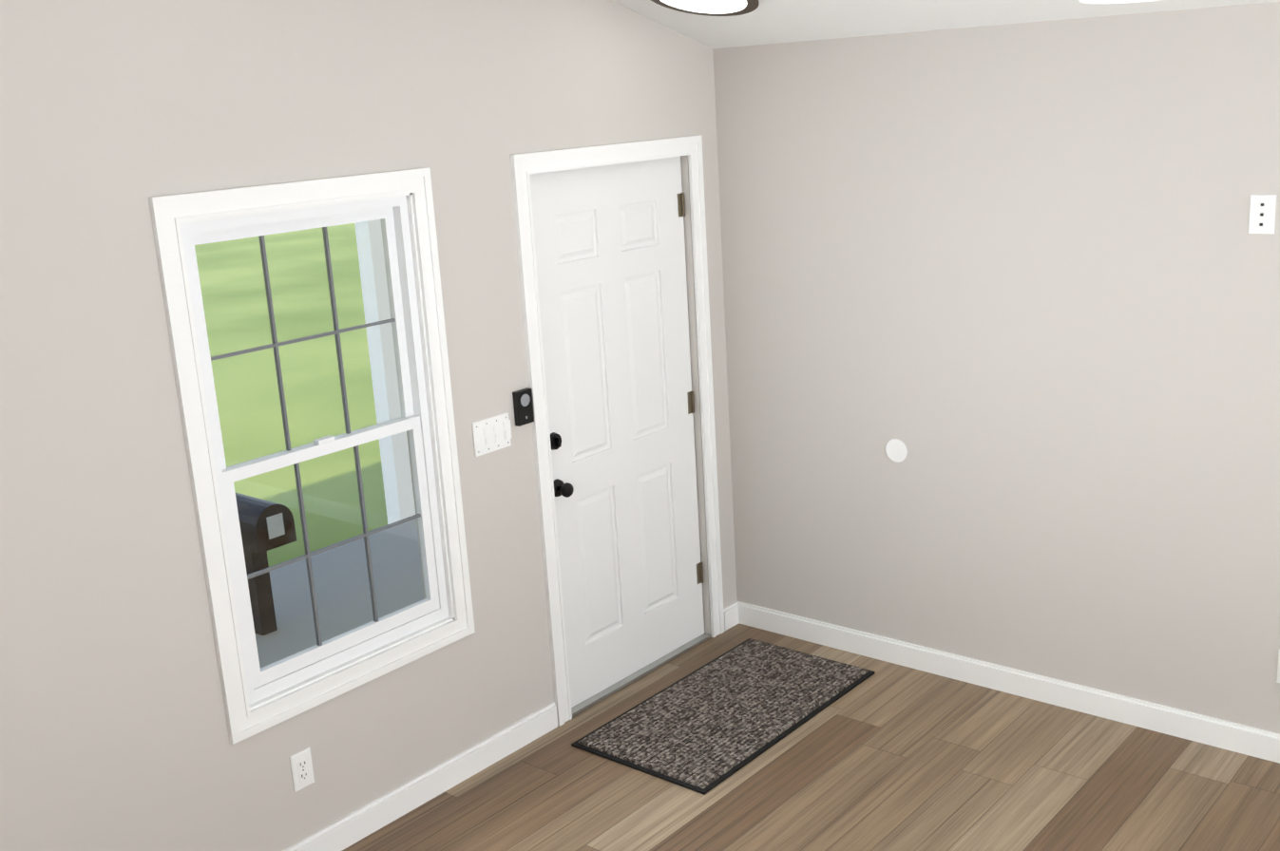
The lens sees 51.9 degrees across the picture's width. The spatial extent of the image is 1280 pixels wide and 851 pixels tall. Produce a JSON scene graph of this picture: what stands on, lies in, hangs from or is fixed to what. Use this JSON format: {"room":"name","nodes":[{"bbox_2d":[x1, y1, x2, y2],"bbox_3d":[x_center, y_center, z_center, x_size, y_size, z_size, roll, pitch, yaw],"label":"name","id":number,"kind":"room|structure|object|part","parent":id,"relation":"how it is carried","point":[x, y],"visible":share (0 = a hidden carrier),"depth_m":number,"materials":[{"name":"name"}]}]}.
{"room":"entryway","nodes":[
{"label":"entryway","id":0,"kind":"room"},
{"bbox_2d":[0,0,737,850],"bbox_3d":[-1.277,-0.094,3.627,0.150,3.280,5.094,9,19,39],"label":"wall","id":1,"kind":"structure","parent":0,"point":[114,116],"depth_m":3.64,"materials":[{"name":"grey paint"}]},
{"bbox_2d":[289,747,314,792],"bbox_3d":[-1.029,1.050,4.009,0.009,0.117,0.072,9,19,39],"label":"outlet","id":2,"kind":"object","parent":1,"relation":"attached to","point":[301,769],"visible":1,"depth_m":4.00,"materials":[{"name":"white plastic"}]},
{"bbox_2d":[148,168,475,745],"bbox_3d":[-0.953,0.052,3.979,0.103,1.562,0.949,9,19,39],"label":"double-hung window","id":3,"kind":"structure","parent":1,"relation":"in","point":[391,215],"depth_m":3.96,"materials":[{"name":"white plastic"}]},
{"bbox_2d":[283,702,558,850],"bbox_3d":[-1.488,1.484,3.530,0.014,0.098,3.668,9,19,39],"label":"baseboard","id":4,"kind":"structure","parent":1,"relation":"attached to","point":[343,833],"depth_m":4.41,"materials":[{"name":"white wood"}]},
{"bbox_2d":[472,412,511,457],"bbox_3d":[-0.501,0.031,4.460,0.011,0.117,0.171,9,19,39],"label":"light switch","id":5,"kind":"object","parent":1,"relation":"attached to","point":[491,434],"visible":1,"depth_m":4.46,"materials":[{"name":"white plastic"}]},
{"bbox_2d":[512,387,534,426],"bbox_3d":[-0.403,-0.064,4.550,0.025,0.120,0.072,9,19,39],"label":"keypad","id":6,"kind":"object","parent":1,"relation":"attached to","point":[523,406],"visible":1,"depth_m":4.54,"materials":[{"name":"black plastic"}]},
{"bbox_2d":[529,155,704,707],"bbox_3d":[-0.056,0.018,5.025,0.113,2.006,0.890,9,19,39],"label":"front door","id":7,"kind":"structure","parent":1,"relation":"in","point":[610,258],"depth_m":5.02,"materials":[{"name":"white paint"}]},
{"bbox_2d":[550,432,561,450],"bbox_3d":[-0.301,0.058,4.735,0.034,0.064,0.064,9,19,39],"label":"lock","id":8,"kind":"object","parent":7,"relation":"attached to","point":[555,441],"depth_m":4.73,"materials":[{"name":"black metal"}]},
{"bbox_3d":[-0.276,0.232,4.766,0.073,0.066,0.066,9,19,39],"label":"knob","id":9,"kind":"part","parent":7,"relation":"part of","materials":[{"name":"black metal"}]},
{"bbox_3d":[0.162,-0.863,5.147,0.012,0.090,0.034,9,19,39],"label":"front door hinge","id":10,"kind":"part","parent":7,"relation":"part of","materials":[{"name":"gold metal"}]},
{"bbox_3d":[0.208,-0.094,5.343,0.012,0.090,0.034,9,19,39],"label":"front door hinge","id":11,"kind":"part","parent":7,"relation":"part of","materials":[{"name":"gold metal"}]},
{"bbox_3d":[0.252,0.621,5.525,0.012,0.090,0.034,9,19,39],"label":"front door hinge","id":12,"kind":"part","parent":7,"relation":"part of","materials":[{"name":"gold metal"}]},
{"bbox_2d":[509,134,724,726],"bbox_3d":[-0.093,-0.016,5.056,0.168,2.086,1.029,9,19,39],"label":"door frame","id":13,"kind":"structure","parent":1,"relation":"attached to","point":[524,166],"depth_m":4.80,"materials":[{"name":"white wood"}]},
{"bbox_2d":[571,632,711,717],"bbox_3d":[-0.043,0.988,5.310,0.154,0.012,0.941,9,19,39],"label":"front door threshold sill","id":14,"kind":"structure","parent":1,"relation":"attached to","point":[630,678],"depth_m":5.25,"materials":[{"name":"silver metal"}]},
{"bbox_2d":[723,600,738,630],"bbox_3d":[0.394,0.822,5.681,0.014,0.098,0.111,9,19,39],"label":"baseboard","id":15,"kind":"structure","parent":1,"relation":"attached to","point":[731,615],"depth_m":5.67,"materials":[{"name":"white wood"}]},
{"bbox_2d":[342,623,1279,850],"bbox_3d":[4.439,0.987,4.515,8.017,0.120,13.241,9,19,39],"label":"floor","id":16,"kind":"structure","parent":0,"point":[887,756],"depth_m":4.33,"materials":[{"name":"wood"}]},
{"bbox_2d":[571,638,874,795],"bbox_3d":[0.337,1.055,4.944,0.600,0.018,1.105,9,19,39],"label":"doormat","id":17,"kind":"object","parent":16,"relation":"on","point":[705,729],"visible":1,"depth_m":4.87,"materials":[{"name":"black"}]},
{"bbox_2d":[611,0,1279,48],"bbox_3d":[1.614,-0.925,0.760,8.017,0.940,4.974,9,19,39],"label":"ceiling","id":18,"kind":"structure","parent":0,"point":[766,22],"depth_m":4.48,"materials":[{"name":"white paint"}]},
{"bbox_2d":[650,0,758,16],"bbox_3d":[0.205,-1.450,4.414,0.390,0.140,0.379,9,19,39],"label":"light","id":19,"kind":"object","parent":18,"relation":"attached to","point":[719,8],"visible":1,"depth_m":4.49,"materials":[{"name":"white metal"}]},
{"bbox_2d":[1079,0,1158,3],"bbox_3d":[0.885,-1.076,2.441,1.335,0.560,1.388,9,19,39],"label":"light","id":20,"kind":"object","parent":18,"relation":"hanging from","point":[1106,1],"visible":1,"depth_m":2.47,"materials":[{"name":"white metal"}]},
{"bbox_2d":[712,1,1279,734],"bbox_3d":[1.819,-0.090,4.312,3.761,2.570,0.120,9,19,39],"label":"wall","id":21,"kind":"structure","parent":0,"point":[1015,289],"depth_m":4.61,"materials":[{"name":"grey paint"}]},
{"bbox_2d":[885,439,907,462],"bbox_3d":[0.980,0.095,5.016,0.092,0.092,0.008,9,19,39],"label":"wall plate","id":22,"kind":"object","parent":21,"relation":"attached to","point":[896,449],"visible":1,"depth_m":5.01,"materials":[{"name":"white plastic"}]},
{"bbox_2d":[738,601,1279,764],"bbox_3d":[1.902,1.033,4.494,3.847,0.098,0.014,9,19,39],"label":"baseboard","id":23,"kind":"structure","parent":21,"relation":"attached to","point":[1242,739],"depth_m":4.87,"materials":[{"name":"white wood"}]},
{"bbox_2d":[1248,194,1276,233],"bbox_3d":[1.889,-0.641,3.991,0.072,0.117,0.012,9,19,39],"label":"outlet","id":24,"kind":"object","parent":21,"relation":"attached to","point":[1262,213],"visible":1,"depth_m":3.99,"materials":[{"name":"white plastic"}]},
{"bbox_2d":[1276,649,1279,683],"bbox_3d":[2.099,0.786,4.249,0.072,0.117,0.009,9,19,39],"label":"outlet","id":25,"kind":"object","parent":21,"relation":"attached to","point":[1278,675],"visible":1,"depth_m":4.27,"materials":[{"name":"white plastic"}]},
{"label":"outside","id":26,"kind":"structure","parent":0,"visible":0},
{"bbox_2d":[194,223,387,567],"bbox_3d":[-35.993,-8.039,51.392,115.333,0.200,150.000,9,19,39],"label":"lawn","id":27,"kind":"structure","parent":26,"point":[274,478],"depth_m":13.93,"materials":[{"name":"green plant"}]},
{"bbox_2d":[255,518,424,668],"bbox_3d":[-1.206,1.131,5.986,2.450,0.340,8.091,9,19,39],"label":"porch","id":28,"kind":"object","parent":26,"point":[402,595],"depth_m":6.57,"materials":[{"name":"grey concrete"}]},
{"bbox_2d":[235,493,296,636],"bbox_3d":[-1.767,0.641,6.034,0.425,0.650,0.200,9,19,39],"label":"mailbox","id":29,"kind":"object","parent":28,"relation":"on","point":[248,536],"depth_m":5.89,"materials":[{"name":"black metal"}]},
{"bbox_2d":[354,219,415,524],"bbox_3d":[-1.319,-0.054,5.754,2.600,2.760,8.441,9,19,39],"label":"porch post","id":30,"kind":"structure","parent":28,"relation":"on","point":[392,403],"depth_m":7.39,"materials":[{"name":"white wood"}]}
]}

